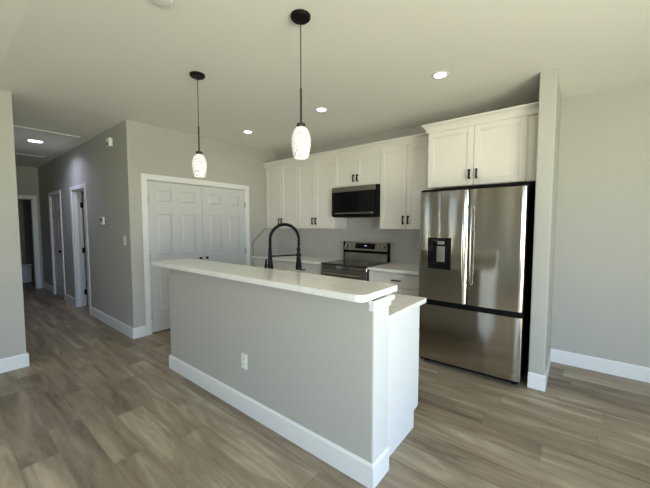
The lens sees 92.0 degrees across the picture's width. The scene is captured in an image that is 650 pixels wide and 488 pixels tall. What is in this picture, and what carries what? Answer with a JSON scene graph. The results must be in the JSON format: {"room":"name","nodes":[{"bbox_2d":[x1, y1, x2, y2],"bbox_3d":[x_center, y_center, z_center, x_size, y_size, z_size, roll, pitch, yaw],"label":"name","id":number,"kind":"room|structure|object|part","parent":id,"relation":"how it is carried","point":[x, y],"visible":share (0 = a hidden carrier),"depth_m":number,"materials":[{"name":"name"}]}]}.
{"room":"kitchen","nodes":[
{"label":"kitchen","id":0,"kind":"room"},
{"bbox_2d":[18,199,25,261],"bbox_3d":[-7.743,-0.465,9.063,0.120,2.740,3.640,3,4,39],"label":"wall","id":1,"kind":"structure","parent":0,"point":[20,201],"depth_m":8.45,"materials":[{"name":"grey paint"}]},
{"bbox_2d":[16,166,86,287],"bbox_3d":[-6.067,-0.390,7.799,0.120,2.740,3.520,3,4,39],"label":"wall","id":2,"kind":"structure","parent":0,"point":[26,177],"depth_m":7.04,"materials":[{"name":"grey paint"}]},
{"bbox_2d":[17,195,40,288],"bbox_3d":[-6.840,-0.017,6.840,0.138,2.110,0.885,3,4,39],"label":"door frame","id":3,"kind":"structure","parent":2,"relation":"in","point":[34,216],"depth_m":7.10,"materials":[{"name":"white"}]},
{"bbox_2d":[22,122,129,325],"bbox_3d":[-5.295,-0.299,6.286,7.180,2.740,0.120,3,4,39],"label":"wall","id":4,"kind":"structure","parent":0,"point":[92,163],"depth_m":4.71,"materials":[{"name":"grey paint"}]},
{"bbox_2d":[43,282,52,292],"bbox_3d":[-6.112,0.966,6.931,0.995,0.137,0.015,3,4,39],"label":"baseboard","id":5,"kind":"structure","parent":4,"relation":"attached to","point":[47,287],"depth_m":6.92,"materials":[{"name":"white wood"}]},
{"bbox_2d":[48,190,65,299],"bbox_3d":[-5.321,0.015,6.304,0.940,2.110,0.190,3,4,39],"label":"door","id":6,"kind":"structure","parent":4,"relation":"in","point":[55,209],"depth_m":6.33,"materials":[{"name":"white wood"}]},
{"bbox_2d":[65,294,74,305],"bbox_3d":[-4.719,1.032,5.816,0.675,0.137,0.015,3,4,39],"label":"baseboard","id":7,"kind":"structure","parent":4,"relation":"attached to","point":[68,298],"depth_m":5.80,"materials":[{"name":"white wood"}]},
{"bbox_2d":[70,183,91,314],"bbox_3d":[-3.847,0.057,5.594,0.880,2.110,0.856,3,4,39],"label":"door","id":8,"kind":"structure","parent":4,"relation":"in","point":[81,293],"depth_m":5.53,"materials":[{"name":"white wood"}]},
{"bbox_2d":[100,217,104,224],"bbox_3d":[-3.206,-0.334,4.515,0.120,0.110,0.023,3,4,39],"label":"thermostat","id":9,"kind":"object","parent":4,"relation":"attached to","point":[102,222],"visible":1,"depth_m":4.49,"materials":[{"name":"white plastic"}]},
{"bbox_2d":[106,137,112,146],"bbox_3d":[-2.874,-1.351,4.172,0.120,0.110,0.047,3,4,39],"label":"door chime","id":10,"kind":"object","parent":4,"relation":"attached to","point":[108,140],"visible":1,"depth_m":4.14,"materials":[{"name":"white plastic"}]},
{"bbox_2d":[91,307,134,338],"bbox_3d":[-3.095,1.110,4.518,1.705,0.137,0.015,3,4,39],"label":"baseboard","id":11,"kind":"structure","parent":4,"relation":"attached to","point":[116,324],"depth_m":4.40,"materials":[{"name":"white"}]},
{"bbox_2d":[0,90,277,358],"bbox_3d":[-3.259,-0.502,2.971,0.120,3.540,7.520,3,4,39],"label":"wall","id":12,"kind":"structure","parent":0,"point":[148,149],"depth_m":3.99,"materials":[{"name":"grey paint"}]},
{"bbox_2d":[0,351,28,372],"bbox_3d":[-4.349,1.278,1.703,0.135,0.137,4.015,3,4,39],"label":"baseboard","id":13,"kind":"structure","parent":12,"relation":"attached to","point":[7,364],"depth_m":3.14,"materials":[{"name":"white"}]},
{"bbox_2d":[134,325,145,338],"bbox_3d":[-2.388,1.138,4.051,0.015,0.137,0.140,3,4,39],"label":"baseboard","id":14,"kind":"structure","parent":12,"relation":"attached to","point":[139,332],"depth_m":4.05,"materials":[{"name":"white"}]},
{"bbox_2d":[141,173,249,335],"bbox_3d":[-1.854,0.109,4.736,0.152,2.110,1.686,3,4,39],"label":"door","id":15,"kind":"structure","parent":12,"relation":"in","point":[183,218],"depth_m":4.47,"materials":[{"name":"white wood"}]},
{"bbox_2d":[253,228,278,255],"bbox_3d":[-1.054,-0.050,5.650,0.011,0.485,0.622,3,4,39],"label":"backsplash","id":16,"kind":"structure","parent":12,"relation":"attached to","point":[260,244],"depth_m":5.63,"materials":[{"name":"tile"}]},
{"bbox_2d":[0,0,649,167],"bbox_3d":[-3.369,-1.890,2.976,14.600,0.830,7.920,3,4,39],"label":"ceiling","id":17,"kind":"structure","parent":0,"point":[82,69],"depth_m":2.50,"materials":[{"name":"white paint"}]},
{"bbox_2d":[26,139,44,142],"bbox_3d":[-4.460,-1.582,4.834,0.218,0.006,0.218,3,4,39],"label":"recessed light","id":18,"kind":"object","parent":17,"relation":"in","point":[29,140],"visible":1,"depth_m":4.84,"materials":[{"name":"white plastic"}]},
{"bbox_2d":[13,125,79,157],"bbox_3d":[-4.682,-1.590,5.005,2.200,0.010,0.730,3,4,39],"label":"trim","id":19,"kind":"structure","parent":17,"relation":"attached to","point":[13,125],"depth_m":4.66,"materials":[{"name":"white paint"}]},
{"bbox_2d":[152,0,172,6],"bbox_3d":[-0.930,-1.390,1.778,0.128,0.026,0.128,3,4,39],"label":"smoke detector","id":20,"kind":"object","parent":17,"relation":"attached to","point":[165,3],"visible":1,"depth_m":1.79,"materials":[{"name":"white plastic"}]},
{"bbox_2d":[190,71,206,176],"bbox_3d":[-1.098,-1.024,2.724,0.124,0.867,0.124,3,4,39],"label":"pendant light","id":21,"kind":"object","parent":17,"relation":"hanging from","point":[199,164],"visible":1,"depth_m":2.70,"materials":[{"name":"white glass"}]},
{"bbox_3d":[-1.098,-1.228,2.712,0.005,0.420,0.005,-2,4,-29],"label":"cord","id":22,"kind":"part","parent":21,"relation":"part of","materials":[{"name":"black metal"}]},
{"bbox_3d":[-1.098,-0.906,2.731,0.013,0.225,0.013,3,4,39],"label":"stem","id":23,"kind":"part","parent":21,"relation":"part of","materials":[{"name":"brown metal"}]},
{"bbox_3d":[-1.098,-0.686,2.744,0.123,0.190,0.123,3,4,39],"label":"lamp shade","id":24,"kind":"part","parent":21,"relation":"part of","materials":[{"name":"white glass"}]},
{"bbox_2d":[242,130,252,133],"bbox_3d":[-1.071,-1.553,4.349,0.148,0.006,0.148,3,4,39],"label":"recessed light","id":25,"kind":"object","parent":17,"relation":"in","point":[243,131],"visible":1,"depth_m":4.33,"materials":[{"name":"white"}]},
{"bbox_2d":[290,9,310,158],"bbox_3d":[-0.151,-0.979,1.967,0.124,0.867,0.124,3,4,39],"label":"pendant light","id":26,"kind":"object","parent":17,"relation":"hanging from","point":[300,140],"visible":1,"depth_m":1.94,"materials":[{"name":"white glass"}]},
{"bbox_3d":[-0.151,-1.183,1.955,0.005,0.420,0.005,-2,4,-29],"label":"cord","id":27,"kind":"part","parent":26,"relation":"part of","materials":[{"name":"black metal"}]},
{"bbox_3d":[-0.151,-0.861,1.974,0.013,0.225,0.013,3,4,39],"label":"stem","id":28,"kind":"part","parent":26,"relation":"part of","materials":[{"name":"brown metal"}]},
{"bbox_3d":[-0.151,-0.641,1.987,0.123,0.190,0.123,3,4,39],"label":"lamp shade","id":29,"kind":"part","parent":26,"relation":"part of","materials":[{"name":"white glass"}]},
{"bbox_2d":[315,107,327,111],"bbox_3d":[-0.039,-1.504,3.517,0.148,0.006,0.148,3,4,39],"label":"recessed light","id":30,"kind":"object","parent":17,"relation":"in","point":[319,109],"visible":1,"depth_m":3.50,"materials":[{"name":"white"}]},
{"bbox_2d":[431,71,449,78],"bbox_3d":[0.995,-1.455,2.705,0.148,0.006,0.148,3,4,39],"label":"recessed light","id":31,"kind":"object","parent":17,"relation":"in","point":[440,74],"visible":1,"depth_m":2.69,"materials":[{"name":"white"}]},
{"bbox_2d":[0,281,649,487],"bbox_3d":[-3.369,1.309,3.167,14.600,0.100,7.920,3,4,39],"label":"floor","id":32,"kind":"structure","parent":0,"point":[94,405],"depth_m":2.20,"materials":[{"name":"plastic"}]},
{"bbox_2d":[21,262,31,282],"bbox_3d":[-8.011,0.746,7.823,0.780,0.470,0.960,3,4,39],"label":"bathtub","id":33,"kind":"object","parent":32,"relation":"on","point":[26,267],"visible":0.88,"depth_m":7.90,"materials":[{"name":"white ceramic"}]},
{"bbox_2d":[253,258,285,269],"bbox_3d":[-0.756,0.682,5.439,0.784,0.882,0.647,3,4,39],"label":"base cabinet","id":34,"kind":"object","parent":32,"relation":"on","point":[280,265],"visible":0.16,"depth_m":5.13,"materials":[{"name":"white wood"}]},
{"bbox_2d":[252,254,340,264],"bbox_3d":[-0.460,0.238,5.180,1.543,0.030,0.638,3,4,39],"label":"countertop","id":35,"kind":"structure","parent":34,"relation":"on","point":[304,259],"depth_m":5.03,"materials":[{"name":"white stone"}]},
{"bbox_2d":[169,268,394,487],"bbox_3d":[-0.587,0.777,2.510,2.363,1.040,0.239,3,4,39],"label":"kitchen island","id":36,"kind":"object","parent":32,"relation":"on","point":[316,374],"visible":0.9,"depth_m":2.06,"materials":[{"name":"grey paint"}]},
{"bbox_2d":[241,353,246,369],"bbox_3d":[-0.620,0.899,2.403,0.072,0.118,0.008,3,4,39],"label":"outlet plate","id":37,"kind":"object","parent":36,"relation":"attached to","point":[243,356],"visible":1,"depth_m":2.40,"materials":[{"name":"white plastic"}]},
{"bbox_2d":[152,258,397,301],"bbox_3d":[-0.657,0.233,2.559,2.512,0.038,0.408,3,4,39],"label":"bar","id":38,"kind":"object","parent":36,"relation":"on","point":[353,290],"visible":1,"depth_m":2.13,"materials":[{"name":"white stone"}]},
{"bbox_3d":[-0.602,1.229,2.517,2.363,0.137,0.189,3,4,39],"label":"baseboard","id":39,"kind":"part","parent":36,"relation":"part of","materials":[{"name":"white wood"}]},
{"bbox_3d":[0.315,0.768,1.765,0.003,0.913,0.168,3,4,39],"label":"panel","id":40,"kind":"part","parent":36,"relation":"part of","materials":[{"name":"white wood"}]},
{"bbox_3d":[0.320,0.328,1.761,0.044,0.056,0.230,3,4,39],"label":"cap trim","id":41,"kind":"part","parent":36,"relation":"part of","materials":[{"name":"white wood"}]},
{"bbox_2d":[285,261,322,274],"bbox_3d":[-0.155,0.710,4.958,0.753,0.882,0.647,3,4,39],"label":"base cabinet","id":42,"kind":"object","parent":32,"relation":"on","point":[289,266],"visible":0.15,"depth_m":4.68,"materials":[{"name":"white wood"}]},
{"bbox_2d":[321,241,389,280],"bbox_3d":[0.414,0.583,4.447,0.754,1.198,0.705,3,4,39],"label":"range","id":43,"kind":"object","parent":32,"relation":"on","point":[358,256],"visible":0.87,"depth_m":4.43,"materials":[{"name":"silver metal"}]},
{"bbox_3d":[0.213,0.407,4.186,0.654,0.024,0.064,3,4,39],"label":"handle","id":44,"kind":"part","parent":43,"relation":"part of","materials":[{"name":"silver metal"}]},
{"bbox_3d":[0.244,0.651,4.239,0.746,0.606,0.040,3,4,39],"label":"oven door","id":45,"kind":"part","parent":43,"relation":"part of","materials":[{"name":"silver metal"}]},
{"bbox_2d":[321,259,386,267],"bbox_3d":[0.413,0.271,4.427,0.754,0.022,0.571,3,4,39],"label":"cooktop","id":46,"kind":"object","parent":43,"relation":"in","point":[343,263],"depth_m":4.37,"materials":[{"name":"black glass"}]},
{"bbox_2d":[369,270,418,296],"bbox_3d":[1.035,0.767,4.006,0.768,0.882,0.647,3,4,39],"label":"base cabinet","id":47,"kind":"object","parent":32,"relation":"on","point":[408,284],"visible":0.23,"depth_m":3.73,"materials":[{"name":"white wood"}]},
{"bbox_2d":[368,263,418,274],"bbox_3d":[1.040,0.310,3.981,0.773,0.030,0.638,3,4,39],"label":"countertop","id":48,"kind":"structure","parent":47,"relation":"on","point":[389,267],"depth_m":3.90,"materials":[{"name":"white stone"}]},
{"bbox_3d":[1.012,0.827,3.672,0.380,0.573,0.020,3,4,39],"label":"door","id":49,"kind":"part","parent":47,"relation":"part of","materials":[{"name":"white wood"}]},
{"bbox_2d":[387,306,419,456],"bbox_3d":[0.248,0.871,2.298,0.695,0.878,0.532,3,4,39],"label":"base cabinet","id":50,"kind":"object","parent":32,"relation":"on","point":[403,343],"visible":0.24,"depth_m":2.07,"materials":[{"name":"white wood"}]},
{"bbox_3d":[0.544,0.895,2.391,0.344,0.558,0.020,3,4,39],"label":"door","id":51,"kind":"part","parent":50,"relation":"part of","materials":[{"name":"white wood"}]},
{"bbox_2d":[418,183,534,383],"bbox_3d":[1.597,0.343,3.305,0.930,1.812,0.946,3,4,39],"label":"refrigerator","id":52,"kind":"object","parent":32,"relation":"on","point":[476,247],"visible":0.98,"depth_m":2.93,"materials":[{"name":"silver metal"}]},
{"bbox_3d":[1.147,0.100,3.114,0.079,0.154,0.002,3,4,39],"label":"plate","id":53,"kind":"part","parent":52,"relation":"part of","materials":[{"name":"silver metal"}]},
{"bbox_3d":[1.179,0.024,3.137,0.465,1.090,0.080,3,4,39],"label":"door","id":54,"kind":"part","parent":52,"relation":"part of","materials":[{"name":"silver metal"}]},
{"bbox_3d":[1.297,0.014,2.961,0.018,0.754,0.066,3,4,39],"label":"handle","id":55,"kind":"part","parent":52,"relation":"part of","materials":[{"name":"silver metal"}]},
{"bbox_3d":[1.353,0.017,2.916,0.018,0.754,0.066,3,4,39],"label":"handle","id":56,"kind":"part","parent":52,"relation":"part of","materials":[{"name":"silver metal"}]},
{"bbox_3d":[1.361,0.912,3.044,0.930,0.568,0.080,3,4,39],"label":"freezer drawer","id":57,"kind":"part","parent":52,"relation":"part of","materials":[{"name":"silver metal"}]},
{"bbox_3d":[1.373,0.601,3.040,0.910,0.056,0.058,3,4,39],"label":"pocket handle","id":58,"kind":"part","parent":52,"relation":"part of","materials":[{"name":"black plastic"}]},
{"bbox_3d":[1.546,0.041,2.843,0.455,1.090,0.080,3,4,39],"label":"door","id":59,"kind":"part","parent":52,"relation":"part of","materials":[{"name":"silver metal"}]},
{"bbox_3d":[-0.375,0.841,2.797,0.898,0.878,0.532,3,4,39],"label":"base cabinet","id":60,"kind":"object","parent":32,"relation":"on","visible":0},
{"bbox_2d":[389,293,425,320],"bbox_3d":[-0.354,0.383,2.787,2.321,0.034,0.616,3,4,39],"label":"countertop","id":61,"kind":"structure","parent":60,"relation":"on","point":[402,304],"depth_m":2.13,"materials":[{"name":"white stone"}]},
{"bbox_2d":[264,223,301,269],"bbox_3d":[-0.362,0.089,2.772,0.334,0.554,0.096,-1,4,-21],"label":"faucet","id":62,"kind":"object","parent":61,"relation":"on","point":[298,259],"visible":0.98,"depth_m":2.75,"materials":[{"name":"black metal"}]},
{"bbox_3d":[-0.358,0.102,2.776,0.234,0.013,0.013,-2,4,-28],"label":"support arm","id":63,"kind":"part","parent":62,"relation":"part of","materials":[{"name":"black metal"}]},
{"bbox_2d":[278,80,649,367],"bbox_3d":[-0.980,-0.286,6.058,14.200,2.740,0.120,3,4,39],"label":"wall","id":64,"kind":"structure","parent":0,"point":[601,299],"depth_m":3.04,"materials":[{"name":"grey paint"}]},
{"bbox_2d":[266,163,296,227],"bbox_3d":[-0.659,-0.807,5.452,0.758,1.062,0.367,3,4,39],"label":"upper cabinet","id":65,"kind":"object","parent":64,"relation":"attached to","point":[281,181],"visible":0.75,"depth_m":5.32,"materials":[{"name":"white wood"}]},
{"bbox_3d":[-0.893,-0.804,5.463,0.375,1.048,0.020,3,4,39],"label":"door","id":66,"kind":"part","parent":65,"relation":"part of","materials":[{"name":"white wood"}]},
{"bbox_3d":[-0.597,-0.790,5.227,0.375,1.048,0.020,3,4,39],"label":"door","id":67,"kind":"part","parent":65,"relation":"part of","materials":[{"name":"white wood"}]},
{"bbox_2d":[297,157,346,228],"bbox_3d":[-0.068,-0.778,4.979,0.753,1.062,0.367,3,4,39],"label":"upper cabinet","id":68,"kind":"object","parent":64,"relation":"attached to","point":[315,178],"visible":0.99,"depth_m":4.85,"materials":[{"name":"white wood"}]},
{"bbox_3d":[-0.300,-0.776,4.989,0.373,1.048,0.020,3,4,39],"label":"door","id":69,"kind":"part","parent":68,"relation":"part of","materials":[{"name":"white wood"}]},
{"bbox_3d":[-0.007,-0.762,4.755,0.373,1.048,0.020,3,4,39],"label":"door","id":70,"kind":"part","parent":68,"relation":"part of","materials":[{"name":"white wood"}]},
{"bbox_2d":[279,217,419,264],"bbox_3d":[0.348,-0.086,4.925,3.078,0.644,0.004,3,4,39],"label":"backsplash","id":71,"kind":"structure","parent":64,"relation":"attached to","point":[401,241],"depth_m":4.86,"materials":[{"name":"tile"}]},
{"bbox_2d":[334,149,380,187],"bbox_3d":[0.523,-1.047,4.488,0.758,0.467,0.367,3,4,39],"label":"upper cabinet","id":72,"kind":"object","parent":64,"relation":"attached to","point":[362,168],"visible":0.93,"depth_m":4.35,"materials":[{"name":"white wood"}]},
{"bbox_3d":[0.290,-1.045,4.500,0.375,0.453,0.020,3,4,39],"label":"door","id":73,"kind":"part","parent":72,"relation":"part of","materials":[{"name":"white wood"}]},
{"bbox_2d":[332,184,379,217],"bbox_3d":[0.512,-0.599,4.501,0.752,0.426,0.401,3,4,39],"label":"microwave","id":74,"kind":"object","parent":72,"relation":"attached to","point":[363,200],"visible":0.95,"depth_m":4.32,"materials":[{"name":"black plastic"}]},
{"bbox_3d":[0.500,-0.393,4.498,0.732,0.016,0.330,3,4,39],"label":"panel","id":75,"kind":"part","parent":74,"relation":"part of","materials":[{"name":"black plastic"}]},
{"bbox_3d":[0.683,-0.584,4.136,0.029,0.408,0.027,3,4,39],"label":"frame","id":76,"kind":"part","parent":74,"relation":"part of","materials":[{"name":"black plastic"}]},
{"bbox_3d":[0.585,-1.031,4.263,0.375,0.453,0.020,3,4,39],"label":"door","id":77,"kind":"part","parent":72,"relation":"part of","materials":[{"name":"white wood"}]},
{"bbox_2d":[380,141,431,228],"bbox_3d":[1.110,-0.722,4.037,0.741,1.062,0.367,3,4,39],"label":"upper cabinet","id":78,"kind":"object","parent":64,"relation":"attached to","point":[404,168],"visible":0.8,"depth_m":3.95,"materials":[{"name":"white wood"}]},
{"bbox_3d":[0.879,-0.720,4.046,0.367,1.048,0.020,3,4,39],"label":"door","id":79,"kind":"part","parent":78,"relation":"part of","materials":[{"name":"white wood"}]},
{"bbox_3d":[1.169,-0.706,3.815,0.367,1.048,0.020,3,4,39],"label":"door","id":80,"kind":"part","parent":78,"relation":"part of","materials":[{"name":"white wood"}]},
{"bbox_2d":[428,114,537,189],"bbox_3d":[1.707,-0.911,3.364,1.010,0.605,0.652,3,4,39],"label":"upper cabinet","id":81,"kind":"object","parent":64,"relation":"attached to","point":[502,152],"visible":0.99,"depth_m":3.11,"materials":[{"name":"white wood"}]},
{"bbox_2d":[262,102,538,168],"bbox_3d":[0.423,-1.294,4.177,4.060,0.087,0.393,3,4,39],"label":"crown molding","id":82,"kind":"structure","parent":81,"relation":"on","point":[529,109],"depth_m":3.41,"materials":[{"name":"white wood"}]},
{"bbox_3d":[1.321,-0.905,3.314,0.465,0.591,0.020,3,4,39],"label":"door","id":83,"kind":"part","parent":81,"relation":"part of","materials":[{"name":"white wood"}]},
{"bbox_3d":[1.681,-0.888,3.026,0.450,0.591,0.020,3,4,39],"label":"door","id":84,"kind":"part","parent":81,"relation":"part of","materials":[{"name":"white wood"}]},
{"bbox_2d":[550,348,649,382],"bbox_3d":[3.459,1.230,2.498,2.714,0.137,0.015,3,4,39],"label":"baseboard","id":85,"kind":"structure","parent":64,"relation":"attached to","point":[635,372],"depth_m":3.08,"materials":[{"name":"white"}]},
{"bbox_2d":[528,68,560,375],"bbox_3d":[2.112,-0.104,3.006,0.121,2.740,0.786,3,4,39],"label":"wall","id":86,"kind":"structure","parent":0,"point":[549,112],"depth_m":2.71,"materials":[{"name":"grey paint"}]},
{"bbox_2d":[527,349,550,391],"bbox_3d":[2.107,1.196,3.068,0.131,0.137,0.786,3,4,39],"label":"baseboard","id":87,"kind":"structure","parent":86,"relation":"attached to","point":[535,381],"depth_m":2.77,"materials":[{"name":"white"}]}
]}

